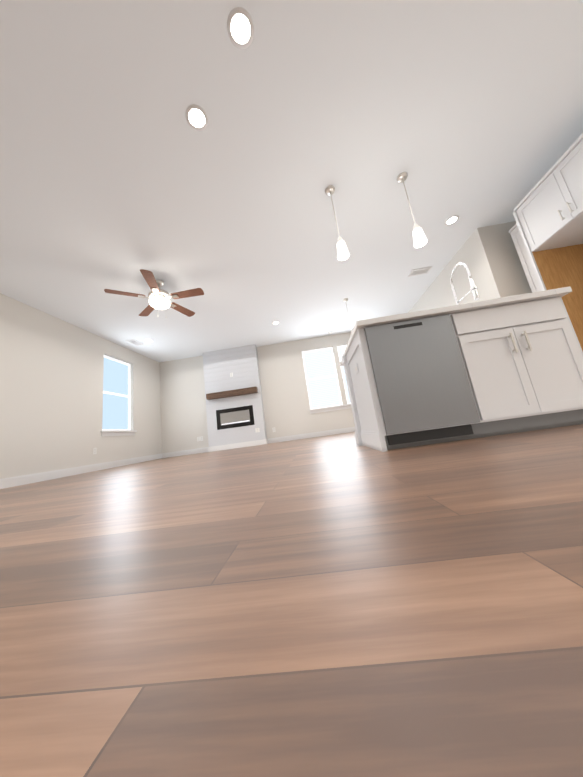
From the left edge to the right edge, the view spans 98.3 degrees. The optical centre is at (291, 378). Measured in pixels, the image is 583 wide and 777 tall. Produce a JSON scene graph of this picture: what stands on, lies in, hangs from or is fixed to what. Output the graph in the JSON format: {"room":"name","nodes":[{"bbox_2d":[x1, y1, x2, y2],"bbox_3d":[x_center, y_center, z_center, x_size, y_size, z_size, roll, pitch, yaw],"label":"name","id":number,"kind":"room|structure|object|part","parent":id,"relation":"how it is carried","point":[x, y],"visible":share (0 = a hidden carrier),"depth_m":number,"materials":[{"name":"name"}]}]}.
{"room":"living room","nodes":[
{"label":"living room","id":0,"kind":"room"},
{"bbox_2d":[0,293,161,478],"bbox_3d":[-4.144,0.010,2.959,0.120,2.740,8.640,-9,-12,3],"label":"wall","id":1,"kind":"structure","parent":0,"point":[51,391],"depth_m":4.32,"materials":[{"name":"white paint"}]},
{"bbox_2d":[0,453,161,488],"bbox_3d":[-3.900,1.264,2.685,0.016,0.130,8.640,-9,-12,3],"label":"baseboard","id":2,"kind":"structure","parent":1,"relation":"attached to","point":[25,479],"depth_m":4.23,"materials":[{"name":"white wood"}]},
{"bbox_2d":[102,355,130,429],"bbox_3d":[-3.963,0.357,5.689,0.050,1.650,0.900,-9,-12,3],"label":"window","id":3,"kind":"structure","parent":1,"relation":"in","point":[116,396],"depth_m":5.73,"materials":[{"name":"glass"}]},
{"bbox_2d":[100,430,136,436],"bbox_3d":[-3.773,1.197,5.503,0.114,0.115,1.000,-9,-12,3],"label":"trim","id":4,"kind":"structure","parent":1,"relation":"attached to","point":[117,432],"depth_m":5.44,"materials":[{"name":"white wood"}]},
{"bbox_2d":[203,345,266,446],"bbox_3d":[-1.583,0.507,6.947,1.520,2.740,0.220,-9,-12,3],"label":"fireplace surround","id":5,"kind":"structure","parent":0,"point":[241,364],"depth_m":6.89,"materials":[{"name":"grey"}]},
{"bbox_2d":[206,386,257,399],"bbox_3d":[-1.597,0.399,6.775,1.370,0.150,0.159,-9,-12,3],"label":"mantel","id":6,"kind":"object","parent":5,"relation":"attached to","point":[231,393],"visible":1,"depth_m":6.70,"materials":[{"name":"brown wood"}]},
{"bbox_2d":[216,405,254,429],"bbox_3d":[-1.499,1.053,6.795,1.005,0.519,0.159,-9,-12,3],"label":"fireplace insert","id":7,"kind":"object","parent":5,"relation":"in","point":[235,417],"visible":0.9,"depth_m":6.72,"materials":[{"name":"black metal"}]},
{"bbox_2d":[207,439,266,451],"bbox_3d":[-1.417,1.748,6.562,1.552,0.130,0.016,-9,-12,3],"label":"baseboard","id":8,"kind":"structure","parent":5,"relation":"attached to","point":[258,442],"depth_m":6.55,"materials":[{"name":"white wood"}]},
{"bbox_2d":[160,332,354,452],"bbox_3d":[0.531,0.222,6.996,8.840,2.740,0.120,-9,-12,3],"label":"wall","id":9,"kind":"structure","parent":0,"point":[286,403],"depth_m":7.05,"materials":[{"name":"white paint"}]},
{"bbox_2d":[162,447,207,457],"bbox_3d":[-2.832,2.008,6.857,1.383,0.130,0.016,-9,-12,3],"label":"baseboard","id":10,"kind":"structure","parent":9,"relation":"attached to","point":[199,450],"depth_m":6.85,"materials":[{"name":"white wood"}]},
{"bbox_2d":[267,427,355,443],"bbox_3d":[1.359,1.374,6.622,4.067,0.130,0.016,-9,-12,3],"label":"baseboard","id":11,"kind":"structure","parent":9,"relation":"attached to","point":[351,429],"depth_m":6.66,"materials":[{"name":"white wood"}]},
{"bbox_2d":[302,347,342,408],"bbox_3d":[0.842,-0.018,7.043,0.880,1.680,0.050,-9,-12,3],"label":"window","id":12,"kind":"structure","parent":9,"relation":"in","point":[322,382],"depth_m":7.04,"materials":[{"name":"glass"}]},
{"bbox_2d":[309,404,350,413],"bbox_3d":[1.460,0.757,6.758,2.000,0.115,0.114,-9,-12,3],"label":"trim","id":13,"kind":"structure","parent":9,"relation":"attached to","point":[331,408],"depth_m":6.75,"materials":[{"name":"white wood"}]},
{"bbox_2d":[337,345,350,403],"bbox_3d":[1.839,-0.169,6.987,0.900,1.680,0.050,-9,-12,3],"label":"window","id":14,"kind":"structure","parent":9,"relation":"in","point":[340,351],"depth_m":7.00,"materials":[{"name":"white glass"}]},
{"bbox_2d":[0,424,582,776],"bbox_3d":[0.797,0.667,2.399,9.740,0.100,8.880,-9,-12,3],"label":"floor","id":15,"kind":"structure","parent":0,"point":[341,605],"depth_m":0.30,"materials":[{"name":"brown wood"}]},
{"bbox_2d":[340,290,582,451],"bbox_3d":[1.268,0.033,2.109,1.463,0.880,0.884,-9,-12,3],"label":"kitchen island","id":16,"kind":"object","parent":15,"relation":"on","point":[493,367],"depth_m":1.72,"materials":[{"name":"white paint"}]},
{"bbox_2d":[356,302,471,321],"bbox_3d":[0.913,-0.339,2.358,0.805,0.040,1.175,-9,-12,3],"label":"island countertop","id":17,"kind":"structure","parent":16,"relation":"on","point":[465,304],"depth_m":1.79,"materials":[{"name":"white stone"}]},
{"bbox_2d":[364,314,480,445],"bbox_3d":[0.889,0.002,1.770,0.600,0.842,0.092,-9,-12,3],"label":"dishwasher","id":18,"kind":"object","parent":16,"relation":"in","point":[424,391],"depth_m":1.73,"materials":[{"name":"silver metal"}]},
{"bbox_2d":[472,287,571,305],"bbox_3d":[1.639,-0.449,2.318,0.665,0.040,1.175,-9,-12,3],"label":"island countertop","id":19,"kind":"structure","parent":16,"relation":"on","point":[564,288],"depth_m":1.75,"materials":[{"name":"white stone"}]},
{"bbox_2d":[450,262,479,301],"bbox_3d":[1.577,-0.767,2.269,0.097,0.573,0.299,-9,-12,3],"label":"faucet","id":20,"kind":"object","parent":19,"relation":"on","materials":[{"name":"silver metal"}]},
{"bbox_2d":[574,329,582,350],"bbox_3d":[3.323,-0.076,2.938,0.588,0.880,0.528,-9,-12,3],"label":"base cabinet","id":21,"kind":"object","parent":15,"relation":"on","point":[579,332],"depth_m":2.73,"materials":[{"name":"brown wood"}]},
{"bbox_2d":[572,325,582,328],"bbox_3d":[3.250,-0.520,3.034,0.609,0.040,0.528,-9,-12,3],"label":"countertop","id":22,"kind":"structure","parent":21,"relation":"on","point":[574,326],"depth_m":2.75,"materials":[{"name":"brown wood"}]},
{"bbox_2d":[0,0,582,361],"bbox_3d":[0.413,-2.085,2.987,9.740,0.100,8.880,-9,-12,3],"label":"ceiling","id":23,"kind":"structure","parent":0,"point":[117,172],"depth_m":2.33,"materials":[{"name":"white paint"}]},
{"bbox_2d":[125,339,143,345],"bbox_3d":[-3.653,-0.840,5.883,0.200,0.011,0.360,-9,-12,3],"label":"ceiling vent","id":24,"kind":"object","parent":23,"relation":"in","point":[132,341],"depth_m":5.87,"materials":[{"name":"white metal"}]},
{"bbox_2d":[104,269,203,317],"bbox_3d":[-1.954,-1.193,3.842,1.264,0.634,1.318,-9,-12,3],"label":"ceiling fan","id":25,"kind":"object","parent":23,"relation":"hanging from","point":[159,298],"visible":1,"depth_m":3.78,"materials":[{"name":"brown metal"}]},
{"bbox_3d":[-1.996,-1.115,3.829,0.300,0.100,0.300,-9,-12,3],"label":"lamp shade","id":26,"kind":"part","parent":25,"relation":"part of","materials":[{"name":"white glass"}]},
{"bbox_2d":[185,104,207,130],"bbox_3d":[-0.755,-2.076,2.012,0.169,0.006,0.169,-3,-13,-20],"label":"recessed light","id":27,"kind":"object","parent":23,"relation":"in","point":[196,115],"depth_m":2.01,"materials":[{"name":"white plastic"}]},
{"bbox_2d":[227,7,253,48],"bbox_3d":[-0.324,-2.223,1.605,0.169,0.006,0.169,-3,-13,-20],"label":"recessed light","id":28,"kind":"object","parent":23,"relation":"in","point":[240,27],"depth_m":1.60,"materials":[{"name":"white plastic"}]},
{"bbox_2d":[325,185,348,260],"bbox_3d":[0.480,-1.669,2.693,0.124,0.844,0.124,-9,-12,3],"label":"pendant light","id":29,"kind":"object","parent":23,"relation":"hanging from","point":[342,252],"visible":1,"depth_m":2.65,"materials":[{"name":"white glass"}]},
{"bbox_3d":[0.469,-1.745,2.709,0.110,0.688,0.110,-9,-12,3],"label":"rod","id":30,"kind":"part","parent":29,"relation":"part of","materials":[{"name":"silver metal"}]},
{"bbox_3d":[0.526,-1.336,2.622,0.124,0.157,0.124,-9,-12,3],"label":"lamp shade","id":31,"kind":"part","parent":29,"relation":"part of","materials":[{"name":"white glass"}]},
{"bbox_2d":[342,298,351,352],"bbox_3d":[1.221,-1.030,5.119,0.561,1.278,0.560,-9,-12,3],"label":"chandelier","id":32,"kind":"object","parent":23,"relation":"hanging from","point":[344,347],"visible":0.12,"depth_m":5.16,"materials":[{"name":"silver metal"}]},
{"bbox_2d":[397,172,426,247],"bbox_3d":[1.260,-1.785,2.659,0.124,0.844,0.124,-9,-12,3],"label":"pendant light","id":33,"kind":"object","parent":23,"relation":"hanging from","point":[419,238],"visible":1,"depth_m":2.61,"materials":[{"name":"white glass"}]},
{"bbox_3d":[1.250,-1.861,2.675,0.110,0.688,0.110,-9,-12,3],"label":"rod","id":34,"kind":"part","parent":33,"relation":"part of","materials":[{"name":"silver metal"}]},
{"bbox_3d":[1.307,-1.452,2.588,0.124,0.157,0.124,-9,-12,3],"label":"lamp shade","id":35,"kind":"part","parent":33,"relation":"part of","materials":[{"name":"white glass"}]},
{"bbox_2d":[408,266,432,276],"bbox_3d":[2.347,-1.950,4.605,0.360,0.011,0.200,-9,-12,3],"label":"ceiling vent","id":36,"kind":"object","parent":23,"relation":"in","point":[419,271],"depth_m":4.59,"materials":[{"name":"white metal"}]},
{"bbox_2d":[445,215,458,225],"bbox_3d":[2.209,-2.176,3.475,0.169,0.006,0.169,-7,-12,-6],"label":"recessed light","id":37,"kind":"object","parent":23,"relation":"in","point":[449,221],"depth_m":3.47,"materials":[{"name":"white plastic"}]},
{"bbox_2d":[408,227,508,312],"bbox_3d":[3.104,-0.543,5.095,0.120,2.740,3.460,-9,-12,3],"label":"wall","id":38,"kind":"structure","parent":0,"point":[475,253],"depth_m":3.94,"materials":[{"name":"white paint"}]},
{"bbox_2d":[485,221,531,295],"bbox_3d":[3.259,-0.918,3.447,0.480,2.740,0.120,-9,-12,3],"label":"wall","id":39,"kind":"structure","parent":0,"point":[509,263],"depth_m":3.55,"materials":[{"name":"white paint"}]},
{"bbox_2d":[508,225,582,302],"bbox_3d":[3.234,-1.547,3.167,0.348,1.130,0.379,-9,-12,3],"label":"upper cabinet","id":40,"kind":"object","parent":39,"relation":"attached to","point":[560,268],"depth_m":2.91,"materials":[{"name":"brown wood"}]},
{"bbox_2d":[513,133,582,252],"bbox_3d":[3.026,-1.918,2.540,0.578,0.615,0.966,-9,-12,3],"label":"upper cabinet","id":41,"kind":"object","parent":39,"relation":"attached to","point":[545,231],"depth_m":2.68,"materials":[{"name":"white wood"}]}
]}

